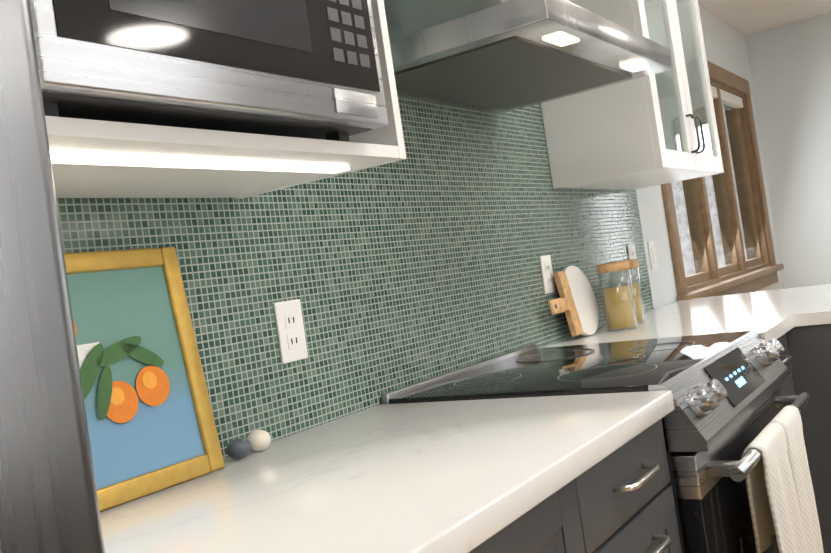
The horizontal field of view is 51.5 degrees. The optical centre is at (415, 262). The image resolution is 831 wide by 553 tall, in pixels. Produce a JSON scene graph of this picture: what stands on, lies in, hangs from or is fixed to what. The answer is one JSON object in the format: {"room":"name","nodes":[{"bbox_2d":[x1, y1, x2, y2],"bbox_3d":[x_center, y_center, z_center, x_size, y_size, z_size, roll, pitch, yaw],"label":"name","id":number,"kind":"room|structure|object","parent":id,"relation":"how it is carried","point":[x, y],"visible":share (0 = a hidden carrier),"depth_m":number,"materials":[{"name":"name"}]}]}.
{"room":"kitchen","nodes":[
{"label":"kitchen","id":0,"kind":"room"},
{"bbox_2d":[636,4,783,308],"bbox_3d":[0.121,-0.020,2.342,0.120,2.420,8.060,-9,-1,33],"label":"wall","id":1,"kind":"structure","parent":0,"point":[725,45],"depth_m":4.71,"materials":[{"name":"paint"}]},
{"bbox_2d":[45,0,406,198],"bbox_3d":[-0.445,-0.638,1.132,0.422,1.062,0.860,-9,-1,33],"label":"upper cabinet","id":2,"kind":"object","parent":1,"relation":"attached to","point":[90,158],"visible":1,"depth_m":1.18,"materials":[{"name":"white wood"}]},
{"bbox_2d":[29,0,387,141],"bbox_3d":[-0.372,-0.303,1.140,0.396,0.323,0.560,-9,-1,33],"label":"microwave","id":3,"kind":"object","parent":2,"relation":"in","point":[310,69],"visible":0.83,"depth_m":1.00,"materials":[{"name":"metal"}]},
{"bbox_2d":[56,97,653,457],"bbox_3d":[-0.006,-0.440,2.135,0.008,1.560,3.050,-9,-1,33],"label":"tile backsplash","id":4,"kind":"structure","parent":1,"relation":"attached to","point":[421,262],"depth_m":1.91,"materials":[{"name":"tile"}]},
{"bbox_2d":[273,299,307,363],"bbox_3d":[-0.237,0.130,1.641,0.008,0.116,0.072,-9,-1,33],"label":"electrical outlet plate","id":5,"kind":"object","parent":4,"relation":"attached to","point":[290,331],"visible":1,"depth_m":1.64,"materials":[{"name":"white plastic"}]},
{"bbox_2d":[539,255,555,293],"bbox_3d":[0.402,0.035,2.618,0.008,0.116,0.072,-9,-1,33],"label":"electrical outlet plate","id":6,"kind":"object","parent":4,"relation":"attached to","point":[547,274],"visible":1,"depth_m":2.61,"materials":[{"name":"white plastic"}]},
{"bbox_2d":[627,243,637,274],"bbox_3d":[0.824,-0.014,3.260,0.008,0.116,0.072,-9,-1,33],"label":"electrical outlet plate","id":7,"kind":"object","parent":4,"relation":"attached to","point":[631,251],"visible":0.52,"depth_m":3.25,"materials":[{"name":"white plastic"}]},
{"bbox_2d":[384,0,671,113],"bbox_3d":[0.181,-0.840,2.036,0.510,0.822,0.760,-9,-1,33],"label":"range hood","id":8,"kind":"object","parent":1,"relation":"attached to","point":[496,56],"visible":0.77,"depth_m":1.89,"materials":[{"name":"metal"}]},
{"bbox_2d":[541,0,723,189],"bbox_3d":[0.723,-0.792,2.945,0.387,1.027,0.745,-9,-1,33],"label":"upper cabinet","id":9,"kind":"object","parent":1,"relation":"attached to","point":[660,128],"visible":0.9,"depth_m":2.70,"materials":[{"name":"white wood"}]},
{"bbox_2d":[647,241,657,269],"bbox_3d":[0.960,-0.030,3.481,0.009,0.116,0.072,-9,-1,33],"label":"switch plate","id":10,"kind":"object","parent":1,"relation":"attached to","point":[652,255],"visible":1,"depth_m":3.47,"materials":[{"name":"white plastic"}]},
{"bbox_2d":[661,61,783,300],"bbox_3d":[1.574,-0.437,4.556,0.180,1.270,2.060,-9,-1,33],"label":"window","id":11,"kind":"structure","parent":1,"relation":"in","point":[707,268],"depth_m":4.78,"materials":[{"name":"brown wood"}]},
{"bbox_2d":[711,85,742,108],"bbox_3d":[1.508,-0.924,4.563,0.041,0.063,1.790,-9,-1,33],"label":"window blind","id":12,"kind":"object","parent":11,"relation":"attached to","point":[731,100],"visible":0.27,"depth_m":5.01,"materials":[{"name":"fabric"}]},
{"bbox_2d":[698,0,830,34],"bbox_3d":[1.999,-1.555,1.865,4.140,0.060,9.520,-9,-1,33],"label":"ceiling","id":13,"kind":"structure","parent":0,"point":[745,17],"depth_m":5.08,"materials":[{"name":"paint"}]},
{"bbox_2d":[745,13,830,288],"bbox_3d":[2.677,-0.334,5.399,0.800,2.420,0.120,-9,-1,33],"label":"wall","id":14,"kind":"structure","parent":0,"point":[790,67],"depth_m":5.46,"materials":[{"name":"paint"}]},
{"bbox_3d":[2.356,0.898,1.819,4.140,0.060,9.520,-9,-1,33],"label":"floor","id":15,"kind":"structure","parent":0,"visible":0},
{"bbox_2d":[0,0,104,552],"bbox_3d":[-0.675,0.395,0.253,0.740,1.750,0.900,-9,-1,33],"label":"fridge","id":16,"kind":"object","parent":15,"relation":"on","point":[48,498],"visible":1,"depth_m":0.41,"materials":[{"name":"metal"}]},
{"bbox_2d":[469,419,681,552],"bbox_3d":[-0.062,0.766,1.169,0.643,0.872,1.158,-9,-1,33],"label":"base cabinet","id":17,"kind":"object","parent":15,"relation":"on","point":[620,499],"visible":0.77,"depth_m":1.27,"materials":[{"name":"grey wood"}]},
{"bbox_2d":[100,390,674,552],"bbox_3d":[-0.132,0.316,1.182,0.635,0.035,1.160,-9,-1,33],"label":"countertop","id":18,"kind":"structure","parent":17,"relation":"on","point":[464,476],"depth_m":1.14,"materials":[{"name":"white stone"}]},
{"bbox_2d":[64,247,224,511],"bbox_3d":[-0.477,0.166,1.202,0.064,0.364,0.450,-9,-1,33],"label":"painting","id":19,"kind":"object","parent":18,"relation":"on","point":[150,421],"visible":0.42,"depth_m":1.29,"materials":[{"name":"blue paper"}]},
{"bbox_2d":[226,438,250,458],"bbox_3d":[-0.293,0.309,1.428,0.037,0.033,0.044,-9,-1,33],"label":"pebble","id":20,"kind":"object","parent":18,"relation":"on","point":[239,448],"visible":1,"depth_m":1.41,"materials":[{"name":"grey stone"}]},
{"bbox_2d":[246,430,270,451],"bbox_3d":[-0.269,0.305,1.474,0.039,0.036,0.046,-9,-1,33],"label":"pebble","id":21,"kind":"object","parent":18,"relation":"on","point":[259,440],"visible":0.98,"depth_m":1.46,"materials":[{"name":"beige stone"}]},
{"bbox_2d":[381,330,823,552],"bbox_3d":[0.501,0.670,1.943,0.743,0.930,0.742,-9,-1,33],"label":"stove","id":22,"kind":"object","parent":15,"relation":"on","point":[740,477],"visible":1,"depth_m":1.70,"materials":[{"name":"metal"}]},
{"bbox_2d":[741,421,818,552],"bbox_3d":[0.705,0.515,1.663,0.059,0.373,0.206,-9,-1,33],"label":"towel","id":23,"kind":"object","parent":22,"relation":"hanging from","point":[772,490],"depth_m":1.64,"materials":[{"name":"beige fabric"}]},
{"bbox_2d":[764,405,823,552],"bbox_3d":[0.808,0.495,1.822,0.059,0.358,0.173,-9,-1,33],"label":"towel","id":24,"kind":"object","parent":22,"relation":"hanging from","point":[789,418],"depth_m":1.81,"materials":[{"name":"beige fabric"}]},
{"bbox_2d":[777,333,795,407],"bbox_3d":[0.793,0.666,2.470,0.643,0.872,0.438,-9,-1,33],"label":"base cabinet","id":25,"kind":"object","parent":15,"relation":"on","point":[787,388],"visible":0.15,"depth_m":2.40,"materials":[{"name":"grey wood"}]},
{"bbox_2d":[786,324,830,552],"bbox_3d":[1.377,0.584,2.665,0.236,0.872,0.642,-9,-1,33],"label":"base cabinet","id":26,"kind":"object","parent":15,"relation":"on","point":[809,347],"visible":0.08,"depth_m":2.42,"materials":[{"name":"grey wood"}]},
{"bbox_2d":[544,284,830,347],"bbox_3d":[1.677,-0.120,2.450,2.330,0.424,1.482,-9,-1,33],"label":"countertop","id":27,"kind":"structure","parent":26,"relation":"on","point":[768,315],"depth_m":2.66,"materials":[{"name":"white stone"}]},
{"bbox_2d":[548,266,598,336],"bbox_3d":[0.486,0.122,2.657,0.051,0.224,0.327,-9,-1,33],"label":"cutting board","id":28,"kind":"object","parent":27,"relation":"on","point":[576,302],"visible":1,"depth_m":2.66,"materials":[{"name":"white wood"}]},
{"bbox_2d":[596,261,637,331],"bbox_3d":[0.641,0.106,2.735,0.102,0.213,0.102,-9,-1,33],"label":"pasta jar","id":29,"kind":"object","parent":27,"relation":"on","point":[619,308],"visible":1,"depth_m":2.70,"materials":[{"name":"clear glass"}]},
{"bbox_2d":[606,259,646,323],"bbox_3d":[0.702,0.100,2.863,0.102,0.213,0.102,-9,-1,33],"label":"pasta jar","id":30,"kind":"object","parent":27,"relation":"on","point":[638,300],"visible":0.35,"depth_m":2.83,"materials":[{"name":"clear glass"}]},
{"label":"outside","id":31,"kind":"structure","parent":0,"visible":0},
{"bbox_2d":[672,104,746,275],"bbox_3d":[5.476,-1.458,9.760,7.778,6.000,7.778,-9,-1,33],"label":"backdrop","id":32,"kind":"structure","parent":31,"point":[683,205],"depth_m":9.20,"materials":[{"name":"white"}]}
]}

